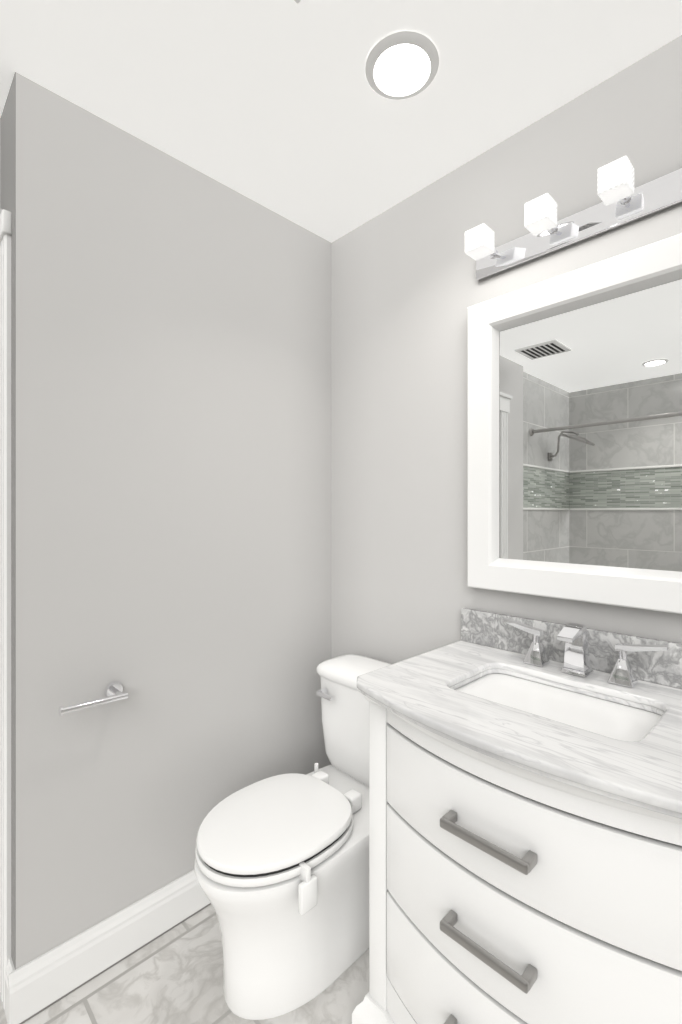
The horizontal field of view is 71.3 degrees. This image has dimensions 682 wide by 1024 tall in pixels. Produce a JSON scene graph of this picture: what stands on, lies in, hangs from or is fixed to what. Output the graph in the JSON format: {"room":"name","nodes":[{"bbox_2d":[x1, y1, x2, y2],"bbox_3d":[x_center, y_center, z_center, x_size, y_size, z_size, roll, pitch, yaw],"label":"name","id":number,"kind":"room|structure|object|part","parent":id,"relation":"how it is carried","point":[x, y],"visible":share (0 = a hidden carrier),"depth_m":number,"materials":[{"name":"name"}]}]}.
{"room":"bathroom","nodes":[
{"label":"bathroom","id":0,"kind":"room"},
{"bbox_2d":[0,118,0,208],"bbox_3d":[-1.446,0.090,1.032,1.140,2.440,0.180,0,0,-44],"label":"wall","id":1,"kind":"structure","parent":0,"point":[0,163],"depth_m":1.36,"materials":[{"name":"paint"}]},
{"bbox_2d":[0,72,15,969],"bbox_3d":[-1.240,0.090,0.027,2.257,2.440,1.692,0,0,-44],"label":"wall","id":2,"kind":"structure","parent":0,"point":[8,175],"depth_m":1.24,"materials":[{"name":"paint"}]},
{"bbox_2d":[16,72,330,968],"bbox_3d":[-0.570,0.090,1.745,1.110,2.440,0.380,0,0,-44],"label":"wall","id":3,"kind":"structure","parent":0,"point":[174,446],"depth_m":1.46,"materials":[{"name":"paint"}]},
{"bbox_2d":[0,234,10,1009],"bbox_3d":[-0.909,0.290,1.286,0.016,2.040,0.095,0,0,-44],"label":"door frame","id":4,"kind":"structure","parent":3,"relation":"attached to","point":[5,599],"depth_m":1.25,"materials":[{"name":"white wood"}]},
{"bbox_2d":[5,957,14,1023],"bbox_3d":[-0.859,1.242,1.234,0.016,0.135,0.050,0,0,-44],"label":"baseboard return","id":5,"kind":"object","parent":3,"relation":"attached to","point":[10,967],"visible":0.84,"depth_m":1.23,"materials":[{"name":"white wood"}]},
{"bbox_2d":[58,681,127,716],"bbox_3d":[-0.681,0.520,1.314,0.183,0.052,0.082,0,0,-44],"label":"toilet paper holder","id":6,"kind":"object","parent":3,"relation":"attached to","point":[113,691],"visible":1,"depth_m":1.30,"materials":[{"name":"silver metal"}]},
{"bbox_3d":[-0.635,0.520,1.360,0.016,0.016,0.062,0,0,-44],"label":"post","id":7,"kind":"part","parent":6,"relation":"part of","materials":[{"name":"silver metal"}]},
{"bbox_2d":[8,870,210,1023],"bbox_3d":[-0.438,1.242,1.598,1.126,0.135,0.016,0,0,-44],"label":"baseboard","id":8,"kind":"structure","parent":3,"relation":"attached to","point":[39,983],"depth_m":1.35,"materials":[{"name":"white wood"}]},
{"bbox_2d":[0,905,368,1023],"bbox_3d":[-0.623,1.340,0.194,3.550,0.060,2.530,0,0,-44],"label":"floor","id":9,"kind":"structure","parent":0,"point":[174,975],"depth_m":1.30,"materials":[{"name":"tile"}]},
{"bbox_2d":[194,654,391,1019],"bbox_3d":[-0.079,0.924,1.464,0.771,0.771,0.448,0,0,-44],"label":"toilet","id":10,"kind":"object","parent":9,"relation":"on","point":[281,866],"visible":0.77,"depth_m":1.28,"materials":[{"name":"ceramic"}]},
{"bbox_3d":[-0.191,0.903,1.355,0.446,0.020,0.366,0,0,-44],"label":"seat","id":11,"kind":"part","parent":10,"relation":"part of","materials":[{"name":"plastic"}]},
{"bbox_3d":[-0.191,0.870,1.355,0.442,0.029,0.362,0,0,-44],"label":"seat lid","id":12,"kind":"part","parent":10,"relation":"part of","materials":[{"name":"plastic"}]},
{"bbox_3d":[-0.084,0.892,1.633,0.014,0.055,0.014,0,0,-44],"label":"lock post","id":13,"kind":"part","parent":10,"relation":"part of","materials":[{"name":"plastic"}]},
{"bbox_3d":[-0.058,0.645,1.671,0.012,0.016,0.077,0,0,-44],"label":"lever arm","id":14,"kind":"part","parent":10,"relation":"part of"},
{"bbox_3d":[0.122,0.566,1.660,0.211,0.054,0.448,0,0,-44],"label":"tank lid","id":15,"kind":"part","parent":10,"relation":"part of","materials":[{"name":"ceramic"}]},
{"bbox_3d":[0.123,0.758,1.661,0.191,0.328,0.426,0,0,-44],"label":"tank","id":16,"kind":"part","parent":10,"relation":"part of","materials":[{"name":"ceramic"}]},
{"bbox_2d":[352,608,681,1023],"bbox_3d":[0.460,0.810,1.067,0.586,1.000,0.780,0,0,-44],"label":"bathroom vanity","id":17,"kind":"object","parent":9,"relation":"on","point":[525,843],"visible":1,"depth_m":0.90,"materials":[{"name":"white wood"}]},
{"bbox_3d":[0.214,1.016,0.939,0.035,0.018,0.016,0,0,-44],"label":"handle leg","id":18,"kind":"part","parent":17,"relation":"part of","materials":[{"name":"silver metal"}]},
{"bbox_3d":[0.214,0.806,0.939,0.035,0.018,0.016,0,0,-44],"label":"handle leg","id":19,"kind":"part","parent":17,"relation":"part of","materials":[{"name":"silver metal"}]},
{"bbox_3d":[0.214,0.606,0.939,0.035,0.018,0.016,0,0,-44],"label":"handle leg","id":20,"kind":"part","parent":17,"relation":"part of","materials":[{"name":"silver metal"}]},
{"bbox_3d":[0.465,0.458,1.072,0.560,0.028,0.760,0,0,-44],"label":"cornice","id":21,"kind":"part","parent":17,"relation":"part of","materials":[{"name":"white stone"}]},
{"bbox_3d":[0.326,0.806,0.824,0.035,0.018,0.016,0,0,-44],"label":"handle leg","id":22,"kind":"part","parent":17,"relation":"part of","materials":[{"name":"silver metal"}]},
{"bbox_3d":[0.326,0.606,0.824,0.035,0.018,0.016,0,0,-44],"label":"handle leg","id":23,"kind":"part","parent":17,"relation":"part of","materials":[{"name":"silver metal"}]},
{"bbox_3d":[0.306,1.016,0.917,0.076,0.202,0.604,0,0,-44],"label":"drawer","id":24,"kind":"part","parent":17,"relation":"part of","materials":[{"name":"white wood"}]},
{"bbox_3d":[0.306,0.806,0.917,0.076,0.202,0.604,0,0,-44],"label":"drawer","id":25,"kind":"part","parent":17,"relation":"part of","materials":[{"name":"white wood"}]},
{"bbox_3d":[0.306,0.606,0.917,0.076,0.183,0.604,0,0,-44],"label":"drawer","id":26,"kind":"part","parent":17,"relation":"part of","materials":[{"name":"white wood"}]},
{"bbox_3d":[0.314,1.167,0.924,0.088,0.086,0.610,0,0,-44],"label":"rail","id":27,"kind":"part","parent":17,"relation":"part of","materials":[{"name":"white wood"}]},
{"bbox_2d":[503,618,669,687],"bbox_3d":[0.589,0.350,1.206,0.112,0.124,0.394,0,0,-44],"label":"faucet","id":28,"kind":"object","parent":17,"relation":"on","point":[573,636],"visible":0.98,"depth_m":1.20,"materials":[{"name":"silver metal"}]},
{"bbox_3d":[0.507,0.321,1.327,0.026,0.031,0.106,0,0,-44],"label":"handle lever","id":29,"kind":"part","parent":28,"relation":"part of","materials":[{"name":"silver metal"}]},
{"bbox_3d":[0.534,0.383,1.299,0.053,0.058,0.053,0,0,-44],"label":"handle","id":30,"kind":"part","parent":28,"relation":"part of","materials":[{"name":"silver metal"}]},
{"bbox_3d":[0.580,0.302,1.197,0.086,0.029,0.038,0,0,-44],"label":"spout arm","id":31,"kind":"part","parent":28,"relation":"part of"},
{"bbox_3d":[0.607,0.406,1.224,0.061,0.012,0.061,0,0,-44],"label":"spout","id":32,"kind":"part","parent":28,"relation":"part of","materials":[{"name":"silver metal"}]},
{"bbox_3d":[0.681,0.383,1.149,0.053,0.058,0.053,0,0,-44],"label":"handle","id":33,"kind":"part","parent":28,"relation":"part of","materials":[{"name":"silver metal"}]},
{"bbox_3d":[0.708,0.321,1.121,0.026,0.031,0.106,0,0,-44],"label":"handle lever","id":34,"kind":"part","parent":28,"relation":"part of","materials":[{"name":"silver metal"}]},
{"bbox_2d":[0,0,681,242],"bbox_3d":[-0.623,-1.160,0.194,3.550,0.060,2.530,0,0,-44],"label":"ceiling","id":35,"kind":"structure","parent":0,"point":[283,108],"depth_m":1.23,"materials":[{"name":"white paint"}]},
{"bbox_2d":[365,31,438,99],"bbox_3d":[0.155,-1.123,1.209,0.186,0.010,0.186,0,0,-44],"label":"recessed light","id":36,"kind":"object","parent":35,"relation":"in","point":[404,68],"visible":1,"depth_m":1.20,"materials":[{"name":"white"}]},
{"bbox_2d":[331,35,681,663],"bbox_3d":[0.613,0.090,1.397,0.100,2.440,2.530,0,0,-44],"label":"wall","id":37,"kind":"structure","parent":0,"point":[407,288],"depth_m":1.62,"materials":[{"name":"paint"}]},
{"bbox_2d":[461,608,681,711],"bbox_3d":[0.659,0.361,1.260,0.020,0.102,0.766,0,0,-44],"label":"backsplash","id":38,"kind":"structure","parent":37,"relation":"attached to","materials":[{"name":"grey stone"}]},
{"bbox_2d":[465,156,681,280],"bbox_3d":[0.623,-0.784,1.225,0.122,0.109,0.666,0,0,-44],"label":"sconce","id":39,"kind":"object","parent":37,"relation":"attached to","point":[624,200],"visible":1,"depth_m":1.25,"materials":[{"name":"silver metal"}]},
{"bbox_2d":[467,233,681,613],"bbox_3d":[0.652,-0.203,1.254,0.040,0.877,0.700,0,0,-44],"label":"mirror","id":40,"kind":"object","parent":37,"relation":"attached to","point":[574,434],"visible":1,"depth_m":1.27,"materials":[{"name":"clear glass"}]},
{"label":"glass","id":41,"kind":"part","parent":40,"relation":"part of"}
]}

